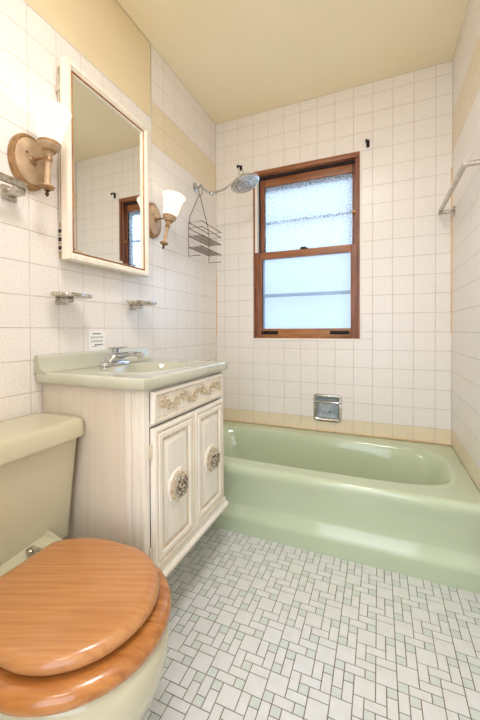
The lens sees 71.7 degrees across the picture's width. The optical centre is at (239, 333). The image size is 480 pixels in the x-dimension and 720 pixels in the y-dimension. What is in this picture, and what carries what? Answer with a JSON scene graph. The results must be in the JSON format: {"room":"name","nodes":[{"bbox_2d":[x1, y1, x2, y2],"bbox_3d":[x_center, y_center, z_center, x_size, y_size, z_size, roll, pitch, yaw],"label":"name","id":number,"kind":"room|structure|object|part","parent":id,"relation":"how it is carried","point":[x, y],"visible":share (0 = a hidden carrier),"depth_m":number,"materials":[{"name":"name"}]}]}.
{"room":"bathroom","nodes":[
{"label":"bathroom","id":0,"kind":"room"},
{"bbox_2d":[0,0,216,420],"bbox_3d":[-0.720,-0.265,1.375,0.120,2.702,2.521,0,1,23],"label":"wall","id":1,"kind":"structure","parent":0,"point":[99,37],"depth_m":1.43,"materials":[{"name":"tile"}]},
{"bbox_2d":[0,172,27,202],"bbox_3d":[-0.844,-0.462,0.825,0.080,0.050,0.615,0,1,23],"label":"towel bar","id":2,"kind":"object","parent":1,"relation":"attached to","point":[18,189],"visible":1,"depth_m":1.07,"materials":[{"name":"silver metal"}]},
{"bbox_2d":[7,97,71,196],"bbox_3d":[-0.663,-0.610,1.129,0.173,0.297,0.140,0,1,23],"label":"wall sconce","id":3,"kind":"object","parent":1,"relation":"attached to","point":[30,160],"visible":0.99,"depth_m":1.11,"materials":[{"name":"brown"}]},
{"bbox_3d":[-0.728,-0.598,1.157,0.030,0.190,0.140,0,1,23],"label":"plate","id":4,"kind":"part","parent":3,"relation":"part of","materials":[{"name":"brown wood"}]},
{"bbox_3d":[-0.682,-0.597,1.137,0.078,0.032,0.032,0,1,23],"label":"arm","id":5,"kind":"part","parent":3,"relation":"part of"},
{"bbox_3d":[-0.647,-0.564,1.122,0.072,0.162,0.072,2,0,23],"label":"stem","id":6,"kind":"part","parent":3,"relation":"part of","materials":[{"name":"brown wood"}]},
{"bbox_3d":[-0.642,-0.700,1.123,0.126,0.110,0.126,2,0,23],"label":"lamp shade","id":7,"kind":"part","parent":3,"relation":"part of","materials":[{"name":"white glass"}]},
{"bbox_2d":[50,291,91,304],"bbox_3d":[-0.642,-0.132,1.262,0.116,0.041,0.165,0,1,23],"label":"toothbrush holder","id":8,"kind":"object","parent":1,"relation":"attached to","point":[61,298],"visible":1,"depth_m":1.25,"materials":[{"name":"silver metal"}]},
{"bbox_3d":[-0.636,-0.144,1.260,0.103,0.015,0.165,0,1,23],"label":"plate","id":9,"kind":"part","parent":8,"relation":"part of","materials":[{"name":"silver metal"}]},
{"bbox_2d":[34,347,154,373],"bbox_3d":[-0.588,0.105,1.454,0.057,0.063,0.611,0,1,23],"label":"backsplash","id":10,"kind":"structure","parent":1,"relation":"attached to","point":[43,364],"depth_m":1.31,"materials":[{"name":"beige ceramic"}]},
{"bbox_2d":[88,331,104,350],"bbox_3d":[-0.624,0.034,1.449,0.003,0.090,0.090,0,1,23],"label":"paper note","id":11,"kind":"object","parent":1,"relation":"attached to","point":[96,338],"visible":0.99,"depth_m":1.45,"materials":[{"name":"white paper"}]},
{"bbox_2d":[56,56,149,276],"bbox_3d":[-0.578,-0.659,1.470,0.065,0.750,0.479,0,1,23],"label":"medicine cabinet","id":12,"kind":"object","parent":1,"relation":"attached to","point":[103,157],"visible":0.98,"depth_m":1.41,"materials":[{"name":"white metal"}]},
{"bbox_3d":[-0.683,-0.703,1.260,0.024,0.560,0.012,0,1,23],"label":"hinge rod","id":13,"kind":"part","parent":12,"relation":"part of","materials":[{"name":"beige"}]},
{"bbox_2d":[58,228,61,250],"bbox_3d":[-0.684,-0.359,1.267,0.022,0.088,0.008,0,1,23],"label":"outlet","id":14,"kind":"object","parent":12,"relation":"attached to","point":[59,229],"depth_m":1.26,"materials":[{"name":"beige plastic"}]},
{"bbox_2d":[73,77,141,267],"bbox_3d":[-0.574,-0.659,1.468,0.013,0.678,0.407,0,1,23],"label":"mirror","id":15,"kind":"object","parent":12,"relation":"attached to","point":[107,141],"depth_m":1.43,"materials":[{"name":"clear glass"}]},
{"bbox_2d":[127,300,156,310],"bbox_3d":[-0.486,-0.137,1.636,0.114,0.042,0.182,0,1,23],"label":"soap tray","id":16,"kind":"object","parent":1,"relation":"attached to","point":[133,304],"visible":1,"depth_m":1.61,"materials":[{"name":"silver metal"}]},
{"bbox_2d":[149,190,185,248],"bbox_3d":[-0.387,-0.593,1.766,0.189,0.301,0.158,0,1,23],"label":"wall sconce","id":17,"kind":"object","parent":1,"relation":"attached to","point":[173,201],"visible":0.94,"depth_m":1.74,"materials":[{"name":"brown"}]},
{"bbox_3d":[-0.464,-0.610,1.788,0.030,0.190,0.140,0,1,23],"label":"plate","id":18,"kind":"part","parent":17,"relation":"part of","materials":[{"name":"brown wood"}]},
{"bbox_3d":[-0.386,-0.543,1.753,0.072,0.162,0.072,9,-5,22],"label":"stem","id":19,"kind":"part","parent":17,"relation":"part of","materials":[{"name":"brown wood"}]},
{"bbox_3d":[-0.361,-0.677,1.763,0.126,0.110,0.126,9,-5,22],"label":"lamp shade","id":20,"kind":"part","parent":17,"relation":"part of","materials":[{"name":"white glass"}]},
{"bbox_2d":[193,170,258,195],"bbox_3d":[-0.093,-0.963,2.132,0.448,0.126,0.186,0,1,23],"label":"shower fixture","id":21,"kind":"object","parent":1,"relation":"attached to","point":[245,182],"visible":1,"depth_m":2.08,"materials":[{"name":"silver metal"}]},
{"bbox_2d":[188,184,220,262],"bbox_3d":[-0.224,-0.734,2.160,0.098,0.511,0.271,0,1,23],"label":"shower caddy","id":22,"kind":"object","parent":21,"relation":"hanging from","point":[195,237],"visible":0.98,"depth_m":2.15,"materials":[{"name":"metal"}]},
{"bbox_3d":[-0.224,-0.688,2.161,0.098,0.005,0.268,0,1,23],"label":"rail","id":23,"kind":"part","parent":22,"relation":"part of","materials":[{"name":"metal"}]},
{"bbox_2d":[189,246,220,255],"bbox_3d":[-0.223,-0.535,2.163,0.098,0.005,0.268,0,1,23],"label":"shelf","id":24,"kind":"object","parent":22,"relation":"attached to","point":[210,253],"depth_m":2.16,"materials":[{"name":"metal"}]},
{"bbox_2d":[189,234,220,246],"bbox_3d":[-0.224,-0.604,2.162,0.098,0.005,0.268,0,1,23],"label":"shelf","id":25,"kind":"object","parent":22,"relation":"attached to","point":[195,237],"depth_m":2.15,"materials":[{"name":"metal"}]},
{"bbox_3d":[-0.224,-0.653,2.161,0.098,0.005,0.268,0,1,23],"label":"rail","id":26,"kind":"part","parent":22,"relation":"part of","materials":[{"name":"metal"}]},
{"bbox_3d":[-0.152,-0.943,2.158,0.315,0.087,0.028,0,1,23],"label":"arm","id":27,"kind":"part","parent":21,"relation":"part of","materials":[{"name":"silver metal"}]},
{"bbox_2d":[117,0,468,123],"bbox_3d":[0.052,-1.586,1.087,1.524,0.060,2.420,0,1,23],"label":"ceiling","id":28,"kind":"structure","parent":0,"point":[237,59],"depth_m":1.79,"materials":[{"name":"paint"}]},
{"bbox_2d":[142,526,479,719],"bbox_3d":[0.063,1.061,1.119,1.524,0.050,2.420,0,1,23],"label":"floor","id":29,"kind":"structure","parent":0,"point":[260,629],"depth_m":1.11,"materials":[{"name":"white tile"}]},
{"bbox_2d":[0,412,170,719],"bbox_3d":[-0.500,0.663,0.831,0.699,0.758,0.538,0,1,23],"label":"toilet","id":30,"kind":"object","parent":29,"relation":"on","point":[84,622],"visible":1,"depth_m":0.74,"materials":[{"name":"cream porcelain"},{"name":"oak"},{"name":"chrome"}]},
{"bbox_3d":[-0.723,0.507,0.922,0.201,0.356,0.510,0,1,23],"label":"tank","id":31,"kind":"part","parent":30,"relation":"part of","materials":[{"name":"beige ceramic"}]},
{"bbox_3d":[-0.718,0.314,0.918,0.230,0.060,0.538,0,1,23],"label":"tank lid","id":32,"kind":"part","parent":30,"relation":"part of","materials":[{"name":"beige ceramic"}]},
{"bbox_3d":[-0.391,0.608,0.785,0.404,0.035,0.352,0,1,23],"label":"lid","id":33,"kind":"part","parent":30,"relation":"part of","materials":[{"name":"brown wood"}]},
{"bbox_3d":[-0.378,0.653,0.780,0.433,0.042,0.404,0,1,23],"label":"seat","id":34,"kind":"part","parent":30,"relation":"part of","materials":[{"name":"brown wood"}]},
{"bbox_2d":[43,370,228,576],"bbox_3d":[-0.372,0.604,1.384,0.511,0.860,0.580,0,1,23],"label":"vanity cabinet","id":35,"kind":"object","parent":29,"relation":"on","point":[148,472],"visible":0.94,"depth_m":1.13,"materials":[{"name":"white wood"}]},
{"bbox_2d":[34,347,226,390],"bbox_3d":[-0.393,0.172,1.373,0.479,0.196,0.611,0,1,23],"label":"sink","id":36,"kind":"object","parent":35,"relation":"on","point":[74,368],"visible":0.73,"depth_m":1.22,"materials":[{"name":"beige ceramic"}]},
{"bbox_2d":[99,346,144,365],"bbox_3d":[-0.481,0.093,1.404,0.173,0.079,0.160,0,1,23],"label":"faucet","id":37,"kind":"object","parent":36,"relation":"on","point":[115,357],"visible":1,"depth_m":1.39,"materials":[{"name":"silver metal"}]},
{"bbox_3d":[-0.536,0.124,1.427,0.054,0.018,0.160,0,1,23],"label":"plate","id":38,"kind":"part","parent":37,"relation":"part of","materials":[{"name":"silver metal"}]},
{"bbox_3d":[-0.519,0.066,1.420,0.080,0.025,0.052,0,1,23],"label":"lever","id":39,"kind":"part","parent":37,"relation":"part of","materials":[{"name":"silver metal"}]},
{"bbox_3d":[-0.464,0.094,1.397,0.136,0.038,0.040,0,1,23],"label":"spout","id":40,"kind":"part","parent":37,"relation":"part of","materials":[{"name":"silver metal"}]},
{"bbox_3d":[-0.229,0.532,1.178,0.021,0.457,0.250,0,1,23],"label":"door","id":41,"kind":"part","parent":35,"relation":"part of","materials":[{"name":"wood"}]},
{"bbox_3d":[-0.201,0.531,1.161,0.023,0.070,0.080,0,1,23],"label":"knob","id":42,"kind":"part","parent":35,"relation":"part of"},
{"bbox_3d":[-0.183,0.235,1.292,0.017,0.104,0.503,0,1,23],"label":"drawer","id":43,"kind":"part","parent":35,"relation":"part of","materials":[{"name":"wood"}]},
{"bbox_3d":[-0.386,0.793,1.392,0.479,0.042,0.580,0,1,23],"label":"moulding","id":44,"kind":"part","parent":35,"relation":"part of","materials":[{"name":"white wood"}]},
{"bbox_3d":[-0.132,0.529,1.411,0.021,0.457,0.250,0,1,23],"label":"door","id":45,"kind":"part","parent":35,"relation":"part of","materials":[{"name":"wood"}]},
{"bbox_3d":[-0.103,0.528,1.395,0.023,0.070,0.080,0,1,23],"label":"knob","id":46,"kind":"part","parent":35,"relation":"part of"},
{"bbox_2d":[211,420,479,593],"bbox_3d":[0.387,0.839,1.894,1.518,0.373,0.728,0,1,23],"label":"bathtub","id":47,"kind":"object","parent":29,"relation":"on","point":[408,508],"visible":0.78,"depth_m":1.56,"materials":[{"name":"green ceramic"}]},
{"bbox_2d":[223,420,479,503],"bbox_3d":[0.391,0.795,1.902,1.518,0.285,0.709,0,1,23],"label":"basin","id":48,"kind":"object","parent":47,"relation":"in","point":[419,470],"depth_m":1.82,"materials":[{"name":"green ceramic"}]},
{"bbox_2d":[216,60,452,445],"bbox_3d":[0.552,-0.281,2.284,1.764,2.702,0.140,0,1,23],"label":"wall","id":49,"kind":"structure","parent":0,"point":[395,381],"depth_m":2.09,"materials":[{"name":"tile"}]},
{"bbox_2d":[216,275,216,335],"bbox_3d":[-0.176,-0.210,2.510,0.007,0.460,0.007,0,1,23],"label":"trim","id":50,"kind":"structure","parent":49,"relation":"attached to","point":[216,275],"depth_m":2.51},
{"bbox_2d":[253,151,360,340],"bbox_3d":[0.452,-0.556,2.304,0.739,1.204,0.163,0,1,23],"label":"window","id":51,"kind":"structure","parent":49,"relation":"in","point":[334,169],"depth_m":2.28,"materials":[{"name":"brown wood"}]},
{"bbox_3d":[0.437,-0.277,2.283,0.697,0.602,0.038,0,1,23],"label":"sash","id":52,"kind":"part","parent":51,"relation":"part of","materials":[{"name":"brown wood"}]},
{"bbox_3d":[0.461,-0.834,2.307,0.669,0.558,0.030,0,1,23],"label":"sash","id":53,"kind":"part","parent":51,"relation":"part of","materials":[{"name":"brown wood"}]},
{"bbox_3d":[0.471,-0.554,2.356,0.688,1.150,0.022,0,1,23],"label":"storm frame","id":54,"kind":"part","parent":51,"relation":"part of","materials":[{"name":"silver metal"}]},
{"bbox_3d":[0.464,-0.822,2.306,0.611,0.485,0.005,0,1,23],"label":"pane","id":55,"kind":"part","parent":51,"relation":"part of","materials":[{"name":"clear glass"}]},
{"bbox_2d":[313,394,341,422],"bbox_3d":[0.584,0.493,2.215,0.182,0.184,0.074,0,1,23],"label":"soap dish","id":56,"kind":"object","parent":49,"relation":"attached to","point":[326,407],"visible":1,"depth_m":2.23,"materials":[{"name":"silver metal"}]},
{"bbox_2d":[223,419,451,445],"bbox_3d":[0.526,0.646,2.225,1.524,0.006,0.012,0,1,23],"label":"trim","id":57,"kind":"structure","parent":49,"relation":"attached to","point":[223,419],"depth_m":2.16,"materials":[{"name":"beige tile"}]},
{"bbox_2d":[365,139,369,147],"bbox_3d":[0.792,-1.193,2.065,0.020,0.046,0.057,0,1,28],"label":"wall hook","id":58,"kind":"object","parent":49,"relation":"attached to","point":[367,141],"visible":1,"depth_m":2.08,"materials":[{"name":"black metal"}]},
{"bbox_2d":[450,167,452,333],"bbox_3d":[1.222,-0.478,1.921,0.007,0.960,0.007,0,1,23],"label":"trim","id":59,"kind":"structure","parent":49,"relation":"attached to","point":[452,167],"depth_m":1.92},
{"bbox_2d":[451,0,479,491],"bbox_3d":[0.797,-0.263,0.740,0.120,2.702,2.521,0,1,23],"label":"wall","id":60,"kind":"structure","parent":0,"point":[465,422],"depth_m":1.59,"materials":[{"name":"tile"}]},
{"bbox_2d":[438,159,479,216],"bbox_3d":[1.050,-0.683,1.598,0.080,0.060,0.662,0,1,23],"label":"towel bar","id":61,"kind":"object","parent":60,"relation":"attached to","point":[465,163],"visible":1,"depth_m":1.53,"materials":[{"name":"silver metal"}]}
]}

